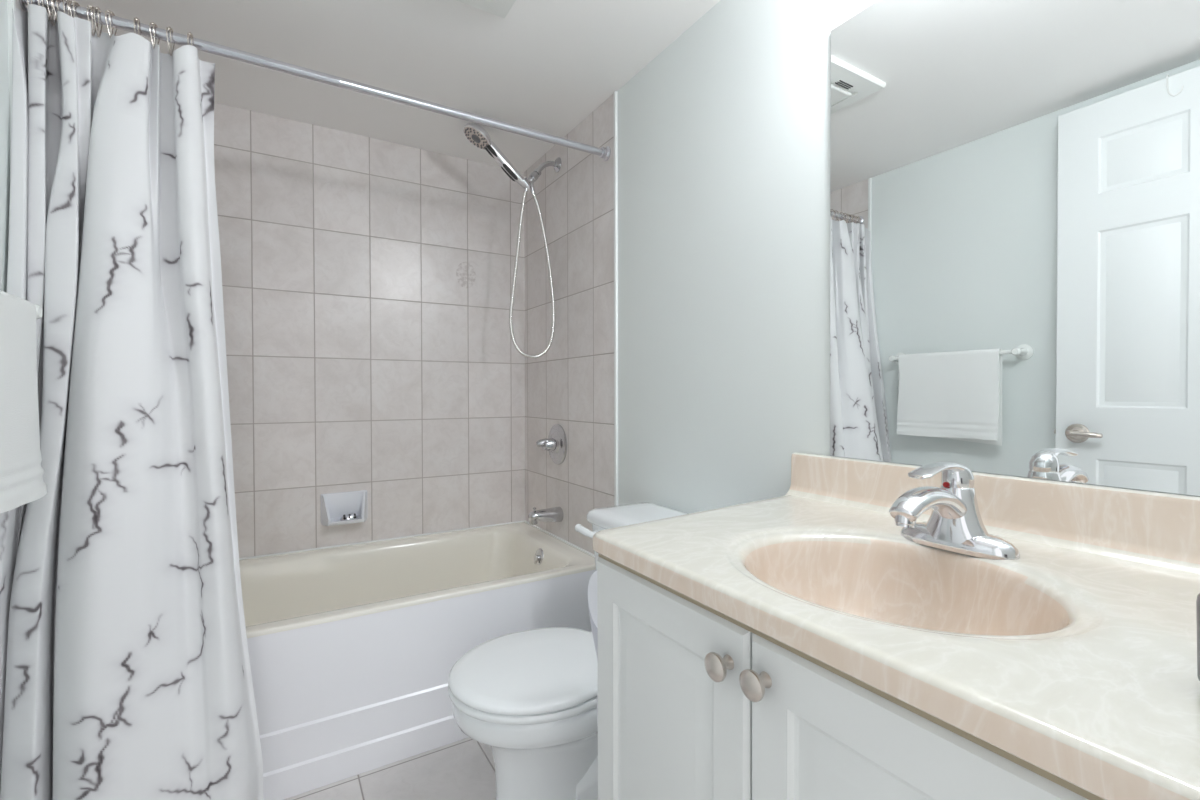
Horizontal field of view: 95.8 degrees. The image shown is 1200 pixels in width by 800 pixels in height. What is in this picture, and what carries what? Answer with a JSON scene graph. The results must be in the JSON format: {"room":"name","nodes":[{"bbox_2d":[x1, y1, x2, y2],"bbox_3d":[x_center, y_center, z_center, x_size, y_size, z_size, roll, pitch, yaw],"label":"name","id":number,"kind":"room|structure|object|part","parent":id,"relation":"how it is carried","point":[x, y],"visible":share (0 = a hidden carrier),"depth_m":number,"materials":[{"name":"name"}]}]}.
{"room":"bathroom","nodes":[
{"label":"bathroom","id":0,"kind":"room"},
{"bbox_2d":[0,0,65,291],"bbox_3d":[-1.068,-0.001,0.780,0.104,2.133,2.600,-1,1,-31],"label":"wall","id":1,"kind":"structure","parent":0,"point":[4,66],"depth_m":1.10,"materials":[{"name":"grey paint"}]},
{"bbox_2d":[8,0,15,166],"bbox_3d":[-1.225,-0.204,1.136,0.010,1.732,0.012,-1,1,-31],"label":"trim","id":2,"kind":"structure","parent":1,"relation":"attached to","point":[11,3],"depth_m":1.12,"materials":[{"name":"white paint"}]},
{"bbox_2d":[34,304,42,318],"bbox_3d":[-0.986,-0.167,0.812,0.083,0.062,0.552,-1,1,-31],"label":"towel bar","id":3,"kind":"object","parent":1,"relation":"attached to","point":[39,312],"visible":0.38,"depth_m":1.04,"materials":[{"name":"white ceramic"}]},
{"bbox_2d":[0,290,46,512],"bbox_3d":[-0.958,0.009,0.841,0.049,0.386,0.405,-1,1,-31],"label":"hand towel","id":4,"kind":"object","parent":3,"relation":"hanging from","point":[21,471],"visible":1,"depth_m":0.93,"materials":[{"name":"white fabric"}]},
{"bbox_2d":[19,0,610,160],"bbox_3d":[-0.615,-0.881,1.565,1.500,0.050,0.050,-1,1,-31],"label":"curtain rod","id":5,"kind":"object","parent":1,"relation":"attached to","point":[120,23],"visible":0.93,"depth_m":1.46,"materials":[{"name":"silver metal"}]},
{"bbox_2d":[37,0,51,21],"bbox_3d":[-1.225,-0.865,1.196,0.010,0.064,0.039,0,1,-20],"label":"curtain ring","id":6,"kind":"object","parent":5,"relation":"hanging from","point":[37,0],"visible":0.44,"depth_m":1.18,"materials":[{"name":"silver metal"}]},
{"bbox_2d":[46,0,56,25],"bbox_3d":[-1.215,-0.865,1.202,0.010,0.064,0.039,0,1,-29],"label":"curtain ring","id":7,"kind":"object","parent":5,"relation":"hanging from","point":[53,23],"visible":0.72,"depth_m":1.19,"materials":[{"name":"silver metal"}]},
{"bbox_2d":[52,0,62,22],"bbox_3d":[-1.205,-0.865,1.208,0.009,0.064,0.039,0,1,-19],"label":"curtain ring","id":8,"kind":"object","parent":5,"relation":"hanging from","point":[52,0],"visible":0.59,"depth_m":1.19,"materials":[{"name":"silver metal"}]},
{"bbox_2d":[63,0,73,17],"bbox_3d":[-1.193,-0.865,1.216,0.009,0.064,0.039,-1,1,-31],"label":"curtain ring","id":9,"kind":"object","parent":5,"relation":"hanging from","point":[67,1],"visible":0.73,"depth_m":1.20,"materials":[{"name":"silver metal"}]},
{"bbox_2d":[69,0,79,16],"bbox_3d":[-1.181,-0.865,1.222,0.009,0.064,0.039,0,1,-20],"label":"curtain ring","id":10,"kind":"object","parent":5,"relation":"hanging from","point":[71,1],"visible":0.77,"depth_m":1.21,"materials":[{"name":"silver metal"}]},
{"bbox_2d":[87,5,96,35],"bbox_3d":[-1.158,-0.866,1.236,0.010,0.064,0.039,0,1,-28],"label":"curtain ring","id":11,"kind":"object","parent":5,"relation":"hanging from","point":[91,7],"visible":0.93,"depth_m":1.23,"materials":[{"name":"silver metal"}]},
{"bbox_2d":[93,6,102,37],"bbox_3d":[-1.150,-0.866,1.242,0.010,0.064,0.039,-1,1,-32],"label":"curtain ring","id":12,"kind":"object","parent":5,"relation":"hanging from","point":[98,10],"visible":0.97,"depth_m":1.23,"materials":[{"name":"silver metal"}]},
{"bbox_2d":[105,10,117,37],"bbox_3d":[-1.130,-0.866,1.253,0.010,0.064,0.039,0,1,-21],"label":"curtain ring","id":13,"kind":"object","parent":5,"relation":"hanging from","point":[106,11],"visible":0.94,"depth_m":1.24,"materials":[{"name":"silver metal"}]},
{"bbox_2d":[0,4,262,799],"bbox_3d":[-0.998,0.051,1.183,0.433,1.819,0.319,-1,1,-31],"label":"shower curtain","id":14,"kind":"object","parent":5,"relation":"hanging from","point":[125,670],"visible":0.9,"depth_m":1.17,"materials":[{"name":"fabric"}]},
{"bbox_2d":[134,17,140,35],"bbox_3d":[-1.091,-0.866,1.277,0.010,0.064,0.039,-1,1,-35],"label":"curtain ring","id":15,"kind":"object","parent":5,"relation":"hanging from","point":[136,19],"visible":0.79,"depth_m":1.26,"materials":[{"name":"silver metal"}]},
{"bbox_2d":[149,22,159,48],"bbox_3d":[-1.063,-0.866,1.294,0.010,0.064,0.039,0,1,-22],"label":"curtain ring","id":16,"kind":"object","parent":5,"relation":"hanging from","point":[151,23],"visible":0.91,"depth_m":1.28,"materials":[{"name":"silver metal"}]},
{"bbox_2d":[166,27,174,55],"bbox_3d":[-1.038,-0.867,1.309,0.010,0.064,0.039,0,1,-27],"label":"curtain ring","id":17,"kind":"object","parent":5,"relation":"hanging from","point":[168,28],"visible":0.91,"depth_m":1.30,"materials":[{"name":"silver metal"}]},
{"bbox_2d":[187,32,192,44],"bbox_3d":[-1.004,-0.867,1.329,0.009,0.064,0.039,-1,1,-31],"label":"curtain ring","id":18,"kind":"object","parent":5,"relation":"hanging from","point":[189,33],"visible":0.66,"depth_m":1.31,"materials":[{"name":"silver metal"}]},
{"bbox_2d":[214,102,524,557],"bbox_3d":[-1.029,-0.018,2.262,1.706,2.133,0.104,-1,1,-31],"label":"wall","id":19,"kind":"structure","parent":0,"point":[367,281],"depth_m":2.23,"materials":[{"name":"beige tile"}]},
{"bbox_2d":[321,490,367,525],"bbox_3d":[-1.019,0.434,2.169,0.172,0.121,0.075,-1,1,-31],"label":"soap dish","id":20,"kind":"object","parent":19,"relation":"attached to","point":[340,508],"visible":1,"depth_m":2.18,"materials":[{"name":"white ceramic"}]},
{"bbox_3d":[-1.005,0.471,2.174,0.068,0.017,0.042,-1,1,-31],"label":"drain plate","id":21,"kind":"part","parent":20,"relation":"part of","materials":[{"name":"silver metal"}]},
{"bbox_2d":[284,737,495,799],"bbox_3d":[-0.073,1.093,0.330,3.000,0.050,4.420,-1,1,-31],"label":"floor","id":22,"kind":"structure","parent":0,"point":[464,769],"depth_m":1.50,"materials":[{"name":"grey tile"}]},
{"bbox_2d":[239,520,595,799],"bbox_3d":[-0.801,0.820,1.898,1.495,0.464,0.767,-1,1,-31],"label":"bathtub","id":23,"kind":"object","parent":22,"relation":"on","point":[353,648],"visible":0.63,"depth_m":1.64,"materials":[{"name":"white ceramic"}]},
{"bbox_2d":[239,522,595,637],"bbox_3d":[-0.803,0.768,1.901,1.494,0.350,0.758,-1,1,-31],"label":"basin","id":24,"kind":"object","parent":23,"relation":"in","point":[495,580],"depth_m":2.02,"materials":[{"name":"white ceramic"}]},
{"bbox_3d":[-0.259,0.649,2.209,0.020,0.035,0.024,-1,1,-31],"label":"trip lever","id":25,"kind":"part","parent":23,"relation":"part of","materials":[{"name":"silver metal"}]},
{"bbox_3d":[-0.241,0.647,2.220,0.031,0.077,0.076,-1,1,-31],"label":"overflow plate","id":26,"kind":"part","parent":23,"relation":"part of","materials":[{"name":"silver metal"}]},
{"bbox_2d":[448,502,688,799],"bbox_3d":[-0.035,0.693,1.391,0.703,0.729,0.448,-1,1,-31],"label":"toilet","id":27,"kind":"object","parent":22,"relation":"on","point":[530,696],"visible":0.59,"depth_m":1.23,"materials":[{"name":"white ceramic"}]},
{"bbox_3d":[-0.155,0.638,1.304,0.407,0.022,0.376,-1,1,-31],"label":"seat lid","id":28,"kind":"part","parent":27,"relation":"part of","materials":[{"name":"white plastic"}]},
{"bbox_3d":[-0.126,0.864,1.324,0.458,0.386,0.364,-1,1,-31],"label":"bowl","id":29,"kind":"part","parent":27,"relation":"part of","materials":[{"name":"white ceramic"}]},
{"bbox_3d":[-0.037,0.387,1.594,0.091,0.034,0.039,0,1,41],"label":"flush lever","id":30,"kind":"part","parent":27,"relation":"part of","materials":[{"name":"white plastic"}]},
{"bbox_3d":[0.167,0.519,1.511,0.218,0.300,0.416,-1,1,-31],"label":"tank","id":31,"kind":"part","parent":27,"relation":"part of","materials":[{"name":"white ceramic"}]},
{"bbox_3d":[0.165,0.348,1.509,0.233,0.044,0.448,-1,1,-31],"label":"tank lid","id":32,"kind":"part","parent":27,"relation":"part of","materials":[{"name":"white ceramic"}]},
{"bbox_2d":[597,553,1104,799],"bbox_3d":[0.418,0.657,0.743,0.597,0.811,0.757,-1,1,-31],"label":"vanity cabinet","id":33,"kind":"object","parent":22,"relation":"on","point":[696,702],"visible":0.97,"depth_m":0.63,"materials":[{"name":"white wood"}]},
{"bbox_3d":[0.089,0.608,0.782,0.017,0.680,0.342,-1,1,-31],"label":"door","id":34,"kind":"part","parent":33,"relation":"part of","materials":[{"name":"white wood"}]},
{"bbox_3d":[0.143,0.316,0.645,0.030,0.033,0.033,-1,1,-31],"label":"knob","id":35,"kind":"part","parent":33,"relation":"part of","materials":[{"name":"silver metal"}]},
{"bbox_3d":[0.173,0.312,0.596,0.030,0.033,0.033,-1,1,-31],"label":"knob","id":36,"kind":"part","parent":33,"relation":"part of","materials":[{"name":"silver metal"}]},
{"bbox_2d":[593,452,1199,799],"bbox_3d":[0.414,0.246,0.760,0.588,0.236,0.808,-1,1,-31],"label":"countertop","id":37,"kind":"structure","parent":33,"relation":"on","point":[1074,657],"depth_m":0.67,"materials":[{"name":"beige stone"}]},
{"bbox_2d":[889,461,1019,559],"bbox_3d":[0.485,0.157,0.786,0.180,0.131,0.162,-1,1,-31],"label":"faucet","id":38,"kind":"object","parent":37,"relation":"on","point":[955,523],"visible":1,"depth_m":0.78,"materials":[{"name":"silver metal"}]},
{"bbox_3d":[0.479,0.158,0.782,0.166,0.067,0.044,-1,1,-31],"label":"spout","id":39,"kind":"part","parent":38,"relation":"part of","materials":[{"name":"silver metal"}]},
{"bbox_3d":[0.541,0.113,0.819,0.042,0.035,0.042,-1,1,-31],"label":"lever","id":40,"kind":"part","parent":38,"relation":"part of","materials":[{"name":"silver metal"}]},
{"bbox_3d":[0.537,0.209,0.819,0.058,0.028,0.162,-1,1,-31],"label":"plate","id":41,"kind":"part","parent":38,"relation":"part of","materials":[{"name":"silver metal"}]},
{"bbox_2d":[1196,593,1199,680],"bbox_3d":[0.493,0.188,0.396,0.077,0.073,0.077,-1,1,-31],"label":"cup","id":42,"kind":"object","parent":37,"relation":"on","point":[1198,595],"visible":1,"depth_m":0.42,"materials":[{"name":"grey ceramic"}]},
{"bbox_3d":[0.269,0.611,0.485,0.017,0.680,0.346,-1,1,-31],"label":"door","id":43,"kind":"part","parent":33,"relation":"part of","materials":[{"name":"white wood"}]},
{"bbox_3d":[0.079,0.378,1.026,0.132,0.044,0.084,-1,1,-31],"label":"toilet paper holder","id":44,"kind":"object","parent":33,"relation":"attached to","visible":0},
{"bbox_2d":[588,571,597,724],"bbox_3d":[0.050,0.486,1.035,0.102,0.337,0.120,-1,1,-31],"label":"toilet paper roll","id":45,"kind":"object","parent":44,"relation":"on","point":[592,586],"visible":0.12,"depth_m":1.04,"materials":[{"name":"white paper"}]},
{"bbox_2d":[70,0,719,171],"bbox_3d":[-0.378,-1.099,1.186,1.800,0.050,2.600,-1,1,-31],"label":"ceiling","id":46,"kind":"structure","parent":0,"point":[545,66],"depth_m":1.70,"materials":[{"name":"paint"}]},
{"bbox_2d":[457,0,515,17],"bbox_3d":[-0.299,-1.061,1.287,0.294,0.031,0.353,-1,1,-31],"label":"ceiling vent","id":47,"kind":"object","parent":46,"relation":"in","point":[501,8],"visible":1,"depth_m":1.45,"materials":[{"name":"white plastic"}]},
{"bbox_2d":[524,0,1197,553],"bbox_3d":[0.302,-0.014,1.609,0.104,2.133,2.600,-1,1,-31],"label":"wall","id":48,"kind":"structure","parent":0,"point":[724,136],"depth_m":1.55,"materials":[{"name":"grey paint"}]},
{"bbox_2d":[463,123,554,357],"bbox_3d":[-0.357,-0.617,2.180,0.385,0.890,0.124,-1,1,-31],"label":"shower","id":49,"kind":"object","parent":48,"relation":"attached to","point":[477,135],"visible":1,"depth_m":2.22,"materials":[{"name":"silver metal"}]},
{"bbox_3d":[-0.368,-0.938,2.164,0.197,0.170,0.038,-1,1,-31],"label":"handle","id":50,"kind":"part","parent":49,"relation":"part of","materials":[{"name":"silver metal"}]},
{"bbox_2d":[523,157,560,188],"bbox_3d":[-0.252,-0.940,2.241,0.178,0.162,0.062,-1,1,-31],"label":"fitting","id":51,"kind":"object","parent":48,"relation":"attached to","point":[556,164],"visible":1,"depth_m":2.23,"materials":[{"name":"silver metal"}]},
{"bbox_2d":[528,507,562,524],"bbox_3d":[-0.229,0.479,2.260,0.141,0.074,0.064,-1,1,-31],"label":"tub spout","id":52,"kind":"object","parent":48,"relation":"attached to","point":[555,514],"visible":1,"depth_m":2.24,"materials":[{"name":"silver metal"}]},
{"bbox_2d":[536,424,566,464],"bbox_3d":[-0.221,0.189,2.284,0.098,0.172,0.172,-1,1,-31],"label":"shower valve","id":53,"kind":"object","parent":48,"relation":"attached to","point":[556,443],"visible":1,"depth_m":2.27,"materials":[{"name":"silver metal"}]},
{"bbox_3d":[-0.244,0.179,2.275,0.048,0.036,0.035,0,1,-18],"label":"lever","id":54,"kind":"part","parent":53,"relation":"part of","materials":[{"name":"silver metal"}]},
{"bbox_2d":[614,91,617,505],"bbox_3d":[0.056,-0.216,1.912,0.010,1.732,0.012,-1,1,-31],"label":"trim","id":55,"kind":"structure","parent":48,"relation":"attached to","point":[615,92],"depth_m":1.91,"materials":[{"name":"white paint"}]},
{"bbox_2d":[785,452,1199,573],"bbox_3d":[0.646,0.174,0.900,0.044,0.097,0.804,-1,1,-31],"label":"backsplash","id":56,"kind":"structure","parent":48,"relation":"attached to","point":[1159,529],"depth_m":0.83,"materials":[{"name":"beige stone"}]},
{"bbox_2d":[830,0,1199,496],"bbox_3d":[0.690,-0.335,0.865,0.006,0.919,0.728,-1,1,-31],"label":"mirror","id":57,"kind":"object","parent":48,"relation":"attached to","point":[1015,187],"visible":1,"depth_m":0.88,"materials":[{"name":"grey mirror"}]}
]}

